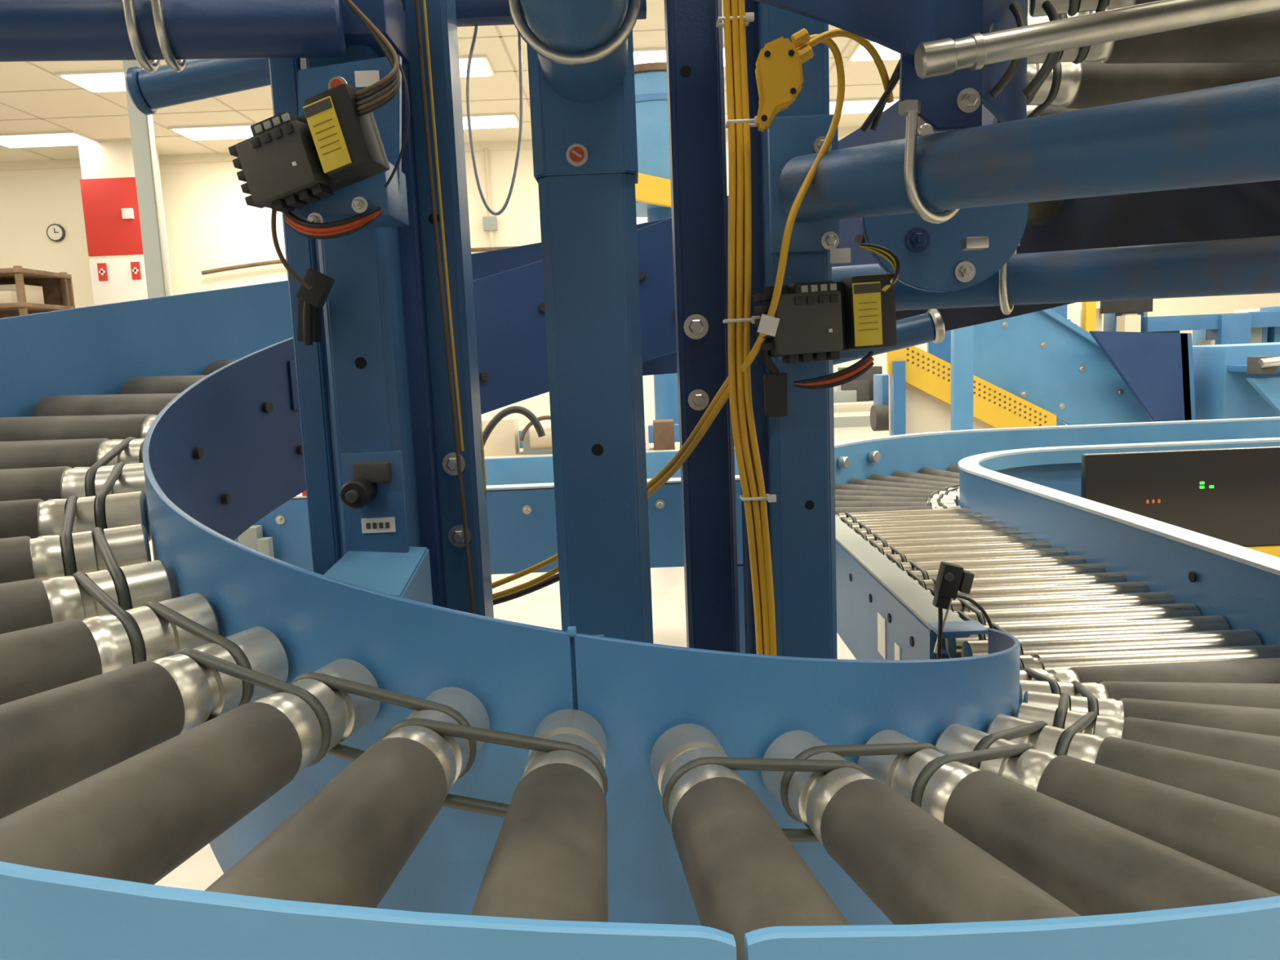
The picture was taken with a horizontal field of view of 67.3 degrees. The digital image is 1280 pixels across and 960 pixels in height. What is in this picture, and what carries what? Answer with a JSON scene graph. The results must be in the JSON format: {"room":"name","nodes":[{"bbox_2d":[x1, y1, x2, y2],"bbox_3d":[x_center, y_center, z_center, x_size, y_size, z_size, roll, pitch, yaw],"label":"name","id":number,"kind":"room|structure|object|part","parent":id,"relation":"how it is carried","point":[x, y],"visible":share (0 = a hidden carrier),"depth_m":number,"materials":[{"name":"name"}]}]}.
{"room":"distribution center","nodes":[
{"label":"distribution center","id":0,"kind":"room"},
{"bbox_2d":[0,0,1028,161],"bbox_3d":[-0.165,-4.012,5.518,26.000,0.100,22.000,-2,8,0],"label":"ceiling","id":1,"kind":"structure","parent":0,"point":[14,76],"depth_m":11.72,"materials":[{"name":"tile"}]},
{"bbox_2d":[0,130,100,147],"bbox_3d":[-8.146,-4.619,13.060,1.300,0.044,0.680,-2,8,0],"label":"ceiling light","id":2,"kind":"object","parent":1,"relation":"in","point":[63,138],"depth_m":12.98,"materials":[{"name":"white plastic"}]},
{"bbox_2d":[54,69,125,92],"bbox_3d":[-5.585,-4.393,10.582,1.300,0.044,0.680,-2,8,0],"label":"ceiling light","id":3,"kind":"object","parent":1,"relation":"in","point":[95,81],"depth_m":10.41,"materials":[{"name":"white plastic"}]},
{"bbox_2d":[167,123,255,140],"bbox_3d":[-5.598,-4.723,13.060,1.300,0.044,0.680,-2,8,0],"label":"ceiling light","id":4,"kind":"object","parent":1,"relation":"in","point":[242,131],"depth_m":12.90,"materials":[{"name":"white plastic"}]},
{"bbox_2d":[0,25,899,159],"bbox_3d":[-0.163,-3.960,5.524,23.000,0.006,21.000,-2,8,0],"label":"grid","id":5,"kind":"object","parent":1,"relation":"attached to","point":[500,36],"depth_m":11.69,"materials":[{"name":"beige metal"}]},
{"bbox_2d":[458,54,495,77],"bbox_3d":[-2.288,-4.528,10.582,1.300,0.044,0.680,-2,8,0],"label":"ceiling light","id":6,"kind":"object","parent":1,"relation":"in","point":[481,66],"depth_m":10.52,"materials":[{"name":"white plastic"}]},
{"bbox_2d":[462,112,519,128],"bbox_3d":[-2.301,-4.858,13.060,1.300,0.044,0.680,-2,8,0],"label":"ceiling light","id":7,"kind":"object","parent":1,"relation":"in","point":[500,120],"depth_m":12.95,"materials":[{"name":"white plastic"}]},
{"bbox_2d":[633,44,724,66],"bbox_3d":[0.410,-4.639,10.582,1.300,0.044,0.680,-2,8,0],"label":"ceiling light","id":8,"kind":"object","parent":1,"relation":"in","point":[641,55],"depth_m":10.37,"materials":[{"name":"white plastic"}]},
{"bbox_2d":[829,96,899,114],"bbox_3d":[2.994,-5.076,13.060,1.300,0.044,0.680,-2,8,0],"label":"ceiling light","id":9,"kind":"object","parent":1,"relation":"in","point":[859,105],"depth_m":12.91,"materials":[{"name":"white plastic"}]},
{"bbox_2d":[847,40,900,61],"bbox_3d":[3.008,-4.745,10.582,1.300,0.044,0.680,-2,8,0],"label":"ceiling light","id":10,"kind":"object","parent":1,"relation":"in","point":[860,53],"depth_m":10.66,"materials":[{"name":"white plastic"}]},
{"bbox_2d":[148,424,1066,890],"bbox_3d":[0.022,0.544,6.126,26.000,0.100,22.000,-2,8,0],"label":"floor","id":11,"kind":"structure","parent":0,"point":[541,607],"depth_m":4.90,"materials":[{"name":"concrete"}]},
{"bbox_2d":[0,265,75,318],"bbox_3d":[-7.658,-0.768,9.238,4.200,2.300,0.800,-2,8,0],"label":"storage rack","id":12,"kind":"object","parent":11,"relation":"on","point":[23,291],"visible":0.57,"depth_m":9.20,"materials":[{"name":"brown wood"}]},
{"bbox_2d":[0,267,71,281],"bbox_3d":[-7.703,-1.867,9.091,4.200,0.040,0.800,-2,8,0],"label":"shelf","id":13,"kind":"object","parent":12,"relation":"attached to","point":[6,274],"depth_m":9.14,"materials":[{"name":"brown wood"}]},
{"bbox_2d":[0,302,75,313],"bbox_3d":[-7.690,-1.560,9.132,4.200,0.040,0.800,-2,8,0],"label":"shelf","id":14,"kind":"object","parent":12,"relation":"attached to","point":[5,307],"depth_m":9.09,"materials":[{"name":"brown wood"}]},
{"bbox_2d":[78,139,173,295],"bbox_3d":[-7.310,-2.522,13.950,0.820,4.500,0.600,-2,8,0],"label":"wall","id":15,"kind":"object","parent":11,"relation":"on","point":[111,158],"visible":0.24,"depth_m":13.40,"materials":[{"name":"white paint"}]},
{"bbox_2d":[80,177,143,256],"bbox_3d":[-7.358,-3.695,13.521,0.860,1.050,0.100,-2,8,0],"label":"sign","id":16,"kind":"object","parent":15,"relation":"attached to","point":[107,233],"visible":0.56,"depth_m":13.47,"materials":[{"name":"red paint"}]},
{"bbox_2d":[121,208,133,219],"bbox_3d":[-7.159,-3.723,13.447,0.140,0.140,0.060,-2,8,0],"label":"alarm box","id":17,"kind":"object","parent":16,"relation":"attached to","point":[127,213],"visible":1,"depth_m":13.42,"materials":[{"name":"white plastic"}]},
{"bbox_2d":[88,257,147,305],"bbox_3d":[-7.310,-2.536,13.675,0.860,1.200,0.100,-2,8,0],"label":"band","id":18,"kind":"object","parent":15,"relation":"attached to","point":[120,286],"visible":0.3,"depth_m":13.59,"materials":[{"name":"white paint"}]},
{"bbox_2d":[97,262,108,280],"bbox_3d":[-7.577,-2.934,13.560,0.120,0.240,0.020,-2,8,0],"label":"sign","id":19,"kind":"object","parent":18,"relation":"attached to","point":[100,265],"visible":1,"depth_m":13.55,"materials":[{"name":"red paint"}]},
{"bbox_2d":[130,262,141,279],"bbox_3d":[-7.107,-2.953,13.560,0.120,0.240,0.020,-2,8,0],"label":"sign","id":20,"kind":"object","parent":18,"relation":"attached to","point":[135,276],"visible":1,"depth_m":13.55,"materials":[{"name":"red paint"}]},
{"bbox_2d":[122,60,171,298],"bbox_3d":[-3.939,-1.840,7.804,0.300,4.500,0.300,-2,8,0],"label":"pole","id":21,"kind":"object","parent":11,"relation":"on","point":[141,125],"visible":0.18,"depth_m":7.70,"materials":[{"name":"white metal"}]},
{"bbox_2d":[234,475,745,653],"bbox_3d":[-0.370,0.487,2.588,1.420,0.990,0.115,-2,8,0],"label":"frame","id":22,"kind":"object","parent":11,"relation":"on","point":[522,517],"visible":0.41,"depth_m":2.54,"materials":[{"name":"blue paint"}]},
{"bbox_3d":[0.274,0.586,2.632,0.050,0.730,0.050,-2,8,0],"label":"leg","id":23,"kind":"part","parent":22,"relation":"part of","materials":[{"name":"blue paint"}]},
{"bbox_2d":[481,405,738,485],"bbox_3d":[-0.240,0.249,3.815,1.800,1.118,0.650,-2,8,0],"label":"conveyor","id":24,"kind":"object","parent":11,"relation":"on","point":[513,455],"visible":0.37,"depth_m":3.66,"materials":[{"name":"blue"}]},
{"bbox_3d":[-0.338,-0.175,3.758,0.180,0.100,0.100,-2,8,0],"label":"motor","id":25,"kind":"part","parent":24,"relation":"part of","materials":[{"name":"beige"}]},
{"bbox_3d":[-0.256,-0.129,4.067,1.800,0.180,0.030,-2,8,0],"label":"rail","id":26,"kind":"part","parent":24,"relation":"part of","materials":[{"name":"metal"}]},
{"bbox_3d":[-0.251,-0.015,3.477,1.800,0.150,0.030,-2,8,0],"label":"rail","id":27,"kind":"part","parent":24,"relation":"part of","materials":[{"name":"blue metal"}]},
{"bbox_2d":[0,0,1279,658],"bbox_3d":[0.083,-0.270,0.863,1.635,2.899,1.062,-2,8,0],"label":"support frame","id":28,"kind":"object","parent":11,"relation":"on","point":[384,511],"visible":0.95,"depth_m":0.97,"materials":[{"name":"blue paint"}]},
{"bbox_2d":[228,0,409,345],"bbox_3d":[-0.274,-0.285,0.858,0.159,0.322,0.161,-2,8,0],"label":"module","id":29,"kind":"object","parent":28,"relation":"attached to","point":[333,168],"visible":1,"depth_m":0.82,"materials":[{"name":"black plastic"},{"name":"dark grey plastic"},{"name":"blue paint"}]},
{"bbox_2d":[328,75,347,88],"bbox_3d":[-0.277,-0.361,0.883,0.018,0.018,0.003,-2,8,0],"label":"washer","id":30,"kind":"object","parent":29,"relation":"in","point":[333,81],"depth_m":0.88,"materials":[{"name":"silver metal"}]},
{"bbox_2d":[339,450,408,552],"bbox_3d":[-0.271,0.028,0.967,0.062,0.110,0.046,-2,8,0],"label":"switch","id":31,"kind":"object","parent":28,"relation":"attached to","point":[373,507],"depth_m":0.98,"materials":[{"name":"blue plastic"}]},
{"bbox_3d":[-0.289,-0.448,0.948,0.100,0.050,0.100,-2,8,0],"label":"head plate","id":32,"kind":"part","parent":28,"relation":"part of","materials":[{"name":"blue paint"}]},
{"bbox_2d":[414,0,475,613],"bbox_3d":[-0.220,-0.429,1.011,0.021,1.200,0.024,-2,8,0],"label":"wire","id":33,"kind":"object","parent":28,"relation":"attached to","point":[416,2],"visible":0.98,"depth_m":1.03,"materials":[{"name":"yellow plastic"}]},
{"bbox_3d":[-0.241,-0.286,1.085,0.085,2.900,0.070,-2,8,0],"label":"post","id":34,"kind":"part","parent":28,"relation":"part of","materials":[{"name":"blue metal"}]},
{"bbox_2d":[466,26,522,215],"bbox_3d":[-0.179,-0.633,1.125,0.073,0.630,0.004,-2,8,0],"label":"cable","id":35,"kind":"object","parent":28,"relation":"hanging from","point":[476,28],"visible":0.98,"depth_m":1.15,"materials":[{"name":"black rubber"}]},
{"bbox_2d":[565,143,588,167],"bbox_3d":[-0.060,-0.308,0.913,0.021,0.021,0.004,-2,8,0],"label":"washer","id":36,"kind":"object","parent":28,"relation":"in","point":[576,154],"depth_m":0.91,"materials":[{"name":"silver metal"}]},
{"bbox_2d":[0,0,1279,959],"bbox_3d":[-0.078,-0.436,1.205,1.932,2.041,1.932,-2,8,5],"label":"conveyor","id":37,"kind":"object","parent":28,"relation":"attached to","point":[366,774],"visible":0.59,"depth_m":0.76,"materials":[{"name":"blue metal"}]},
{"bbox_3d":[-0.860,-0.110,1.460,0.286,0.494,1.364,0,8,15],"label":"rail","id":38,"kind":"part","parent":37,"relation":"part of","materials":[{"name":"blue metal"}]},
{"bbox_3d":[-0.518,-0.146,1.483,0.004,0.075,0.050,2,9,28],"label":"splice plate","id":39,"kind":"part","parent":37,"relation":"part of","materials":[{"name":"blue paint"}]},
{"bbox_3d":[-0.470,0.191,0.493,1.025,0.377,0.152,2,9,28],"label":"rail","id":40,"kind":"part","parent":37,"relation":"part of","materials":[{"name":"blue metal"}]},
{"bbox_3d":[-0.372,0.084,1.190,0.393,0.701,1.011,-4,8,-14],"label":"rail","id":41,"kind":"part","parent":37,"relation":"part of","materials":[{"name":"blue metal"}]},
{"bbox_3d":[-0.115,-0.408,2.124,0.889,0.409,0.113,-3,8,-2],"label":"rail","id":42,"kind":"part","parent":37,"relation":"part of","materials":[{"name":"blue metal"}]},
{"bbox_3d":[-0.049,0.237,0.777,0.050,0.230,0.004,-2,8,0],"label":"rail joint plate","id":43,"kind":"part","parent":37,"relation":"part of","materials":[{"name":"blue paint"}]},
{"bbox_3d":[0.028,0.264,0.330,0.016,0.239,0.006,-3,8,-5],"label":"rail","id":44,"kind":"part","parent":37,"relation":"part of","materials":[{"name":"blue metal"}]},
{"bbox_3d":[-0.089,-0.714,1.167,1.044,1.330,1.044,-2,8,0],"label":"rail","id":45,"kind":"part","parent":37,"relation":"part of","materials":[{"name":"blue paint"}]},
{"bbox_3d":[0.047,0.266,0.332,0.015,0.237,0.006,-3,8,-6],"label":"rail","id":46,"kind":"part","parent":37,"relation":"part of","materials":[{"name":"blue metal"}]},
{"bbox_3d":[0.268,0.342,0.991,0.153,0.528,0.729,5,11,45],"label":"rail","id":47,"kind":"part","parent":37,"relation":"part of","materials":[{"name":"blue metal"}]},
{"bbox_3d":[0.574,0.271,0.729,0.246,0.394,1.278,5,10,42],"label":"rail","id":48,"kind":"part","parent":37,"relation":"part of","materials":[{"name":"blue metal"}]},
{"bbox_3d":[-0.092,-0.789,1.157,1.932,1.328,1.932,-2,8,0],"label":"rail","id":49,"kind":"part","parent":37,"relation":"part of","materials":[{"name":"blue metal"}]},
{"bbox_2d":[480,0,893,655],"bbox_3d":[-0.014,-0.389,1.028,0.218,2.100,0.526,-9,10,-41],"label":"cable bundle","id":50,"kind":"object","parent":28,"relation":"attached to","point":[737,386],"visible":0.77,"depth_m":0.90,"materials":[{"name":"yellow plastic"},{"name":"white plastic"}]},
{"bbox_2d":[755,28,900,132],"bbox_3d":[0.172,-0.360,0.878,0.152,0.086,0.038,-5,8,-21],"label":"splitter","id":51,"kind":"object","parent":50,"relation":"attached to","point":[779,75],"visible":0.95,"depth_m":0.85,"materials":[{"name":"yellow plastic"},{"name":"black plastic"}]},
{"bbox_3d":[0.160,-0.289,0.943,0.068,0.130,0.012,-2,8,0],"label":"bracket plate","id":52,"kind":"part","parent":28,"relation":"part of","materials":[{"name":"blue paint"}]},
{"bbox_2d":[753,243,900,417],"bbox_3d":[0.169,-0.140,0.897,0.135,0.157,0.126,-2,8,0],"label":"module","id":53,"kind":"object","parent":28,"relation":"attached to","point":[820,320],"visible":0.99,"depth_m":0.86,"materials":[{"name":"black plastic"},{"name":"yellow plastic"},{"name":"dark grey plastic"}]},
{"bbox_3d":[0.252,-0.358,0.805,0.068,0.125,0.008,-2,8,0],"label":"plate","id":54,"kind":"part","parent":28,"relation":"part of","materials":[{"name":"blue paint"}]},
{"bbox_3d":[0.325,-0.247,1.028,0.176,0.090,0.010,-2,8,0],"label":"half moon plate","id":55,"kind":"part","parent":28,"relation":"part of","materials":[{"name":"blue paint"}]},
{"bbox_3d":[0.383,-0.359,0.756,0.328,0.065,0.023,-2,8,2],"label":"rod","id":56,"kind":"part","parent":28,"relation":"part of","materials":[{"name":"metal"}]},
{"bbox_2d":[634,62,679,424],"bbox_3d":[0.091,-0.941,5.883,0.860,2.900,0.810,-2,8,0],"label":"machinery","id":57,"kind":"object","parent":11,"relation":"on","point":[653,188],"visible":0.24,"depth_m":5.45,"materials":[{"name":"blue paint"}]},
{"bbox_2d":[833,365,882,413],"bbox_3d":[1.290,-0.177,6.339,1.608,1.169,0.700,-2,8,0],"label":"work table","id":58,"kind":"object","parent":11,"relation":"on","point":[856,395],"visible":0.09,"depth_m":6.15,"materials":[{"name":"beige"}]},
{"bbox_2d":[870,308,1151,435],"bbox_3d":[2.052,-0.208,5.086,1.618,1.499,1.164,-2,8,0],"label":"conveyor","id":59,"kind":"object","parent":11,"relation":"on","point":[1039,368],"visible":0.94,"depth_m":4.95,"materials":[{"name":"blue metal"}]},
{"bbox_3d":[1.362,-0.334,5.108,0.250,0.140,0.140,-2,8,0],"label":"drive motor","id":60,"kind":"part","parent":59,"relation":"part of","materials":[{"name":"grey plastic"}]},
{"bbox_3d":[1.331,-0.009,4.949,0.060,1.200,0.060,-2,8,0],"label":"leg","id":61,"kind":"part","parent":59,"relation":"part of","materials":[{"name":"blue paint"}]},
{"bbox_3d":[1.517,-0.112,4.533,0.090,1.500,0.050,-2,8,0],"label":"post","id":62,"kind":"part","parent":59,"relation":"part of","materials":[{"name":"blue metal"}]},
{"bbox_3d":[2.249,-0.672,5.593,1.150,0.670,0.040,-2,8,0],"label":"plate","id":63,"kind":"part","parent":59,"relation":"part of","materials":[{"name":"blue paint"}]},
{"bbox_3d":[2.253,-0.591,4.978,1.150,0.670,0.040,-2,8,0],"label":"plate","id":64,"kind":"part","parent":59,"relation":"part of","materials":[{"name":"blue paint"}]},
{"bbox_2d":[834,416,1279,672],"bbox_3d":[1.921,0.432,2.325,2.997,0.971,2.475,-2,8,0],"label":"conveyor","id":65,"kind":"object","parent":11,"relation":"on","point":[1078,581],"visible":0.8,"depth_m":1.88,"materials":[{"name":"metal"}]},
{"bbox_2d":[928,561,993,658],"bbox_3d":[0.442,0.206,1.321,0.095,0.206,0.090,-2,8,0],"label":"sensor","id":66,"kind":"object","parent":65,"relation":"attached to","point":[951,578],"visible":0.85,"depth_m":1.28,"materials":[{"name":"black plastic"}]},
{"bbox_3d":[0.414,0.199,1.315,0.006,0.087,0.037,-5,8,-22],"label":"bracket stem","id":67,"kind":"part","parent":66,"relation":"part of","materials":[{"name":"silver metal"}]},
{"bbox_3d":[1.844,-0.061,3.343,3.067,0.243,0.584,-4,8,-15],"label":"rail","id":68,"kind":"part","parent":65,"relation":"part of","materials":[{"name":"blue metal"}]},
{"bbox_3d":[1.728,0.055,2.582,3.182,0.220,1.405,-8,10,-39],"label":"rail","id":69,"kind":"part","parent":65,"relation":"part of","materials":[{"name":"blue metal"}]},
{"bbox_2d":[1088,331,1195,422],"bbox_3d":[2.528,-0.121,5.042,0.538,1.320,0.400,-2,8,0],"label":"panel","id":70,"kind":"object","parent":11,"relation":"on","point":[1157,368],"visible":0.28,"depth_m":4.78,"materials":[{"name":"blue paint"}]},
{"bbox_2d":[1050,298,1279,426],"bbox_3d":[4.557,-1.147,7.943,3.600,2.400,0.600,-2,8,0],"label":"far sorting line","id":71,"kind":"object","parent":11,"relation":"on","point":[1251,326],"visible":0.24,"depth_m":7.68,"materials":[{"name":"blue paint"}]},
{"bbox_3d":[3.351,-1.269,7.718,0.120,2.000,0.080,-2,8,0],"label":"post","id":72,"kind":"part","parent":71,"relation":"part of","materials":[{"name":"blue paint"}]},
{"bbox_3d":[3.603,-1.230,7.725,0.080,1.800,0.080,-2,8,0],"label":"post","id":73,"kind":"part","parent":71,"relation":"part of","materials":[{"name":"orange"}]},
{"bbox_2d":[1099,298,1152,313],"bbox_3d":[3.892,-1.490,7.692,0.400,0.300,0.050,-2,8,0],"label":"monitor","id":74,"kind":"object","parent":71,"relation":"on","point":[1130,306],"depth_m":7.68,"materials":[{"name":"black plastic"}]},
{"bbox_2d":[1141,311,1279,332],"bbox_3d":[4.851,-1.294,7.824,1.600,0.120,0.300,-2,8,0],"label":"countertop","id":75,"kind":"structure","parent":71,"relation":"on","point":[1260,319],"depth_m":7.68,"materials":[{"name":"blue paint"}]},
{"bbox_2d":[1080,445,1279,557],"bbox_3d":[1.878,0.395,2.555,1.420,0.990,0.060,-2,8,0],"label":"display panel","id":76,"kind":"object","parent":11,"relation":"on","point":[1228,495],"visible":0.43,"depth_m":2.49,"materials":[{"name":"black plastic"}]},
{"bbox_2d":[1192,342,1279,420],"bbox_3d":[3.380,-0.090,4.888,1.038,1.210,0.822,-2,8,0],"label":"machine","id":77,"kind":"object","parent":11,"relation":"on","point":[1233,380],"visible":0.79,"depth_m":4.75,"materials":[{"name":"blue paint"}]},
{"bbox_2d":[0,136,1279,430],"bbox_3d":[-0.120,-2.936,14.842,26.000,4.500,0.200,-2,8,0],"label":"wall","id":78,"kind":"structure","parent":0,"point":[210,224],"depth_m":14.59,"materials":[{"name":"beige paint"}]},
{"bbox_2d":[46,223,65,241],"bbox_3d":[-8.841,-3.742,14.555,0.260,0.260,0.062,-2,8,0],"label":"wall clock","id":79,"kind":"object","parent":78,"relation":"attached to","point":[55,233],"visible":1,"depth_m":14.53,"materials":[{"name":"grey plastic"}]},
{"bbox_2d":[201,147,519,275],"bbox_3d":[1.085,-4.000,14.506,15.504,2.202,0.103,-2,8,0],"label":"conduit","id":80,"kind":"object","parent":78,"relation":"attached to","point":[490,222],"visible":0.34,"depth_m":14.52,"materials":[{"name":"brown paint"},{"name":"grey paint"}]},
{"bbox_2d":[0,126,860,170],"bbox_3d":[-0.209,-5.088,14.423,23.600,0.120,0.060,-2,8,0],"label":"trim","id":81,"kind":"structure","parent":78,"relation":"attached to","point":[842,131],"depth_m":14.39,"materials":[{"name":"tile"}]},
{"bbox_2d":[648,415,871,427],"bbox_3d":[-0.032,-0.771,15.010,23.600,0.160,0.040,-2,8,0],"label":"baseboard","id":82,"kind":"structure","parent":78,"relation":"attached to","point":[850,421],"depth_m":14.99,"materials":[{"name":"grey paint"}]}
]}

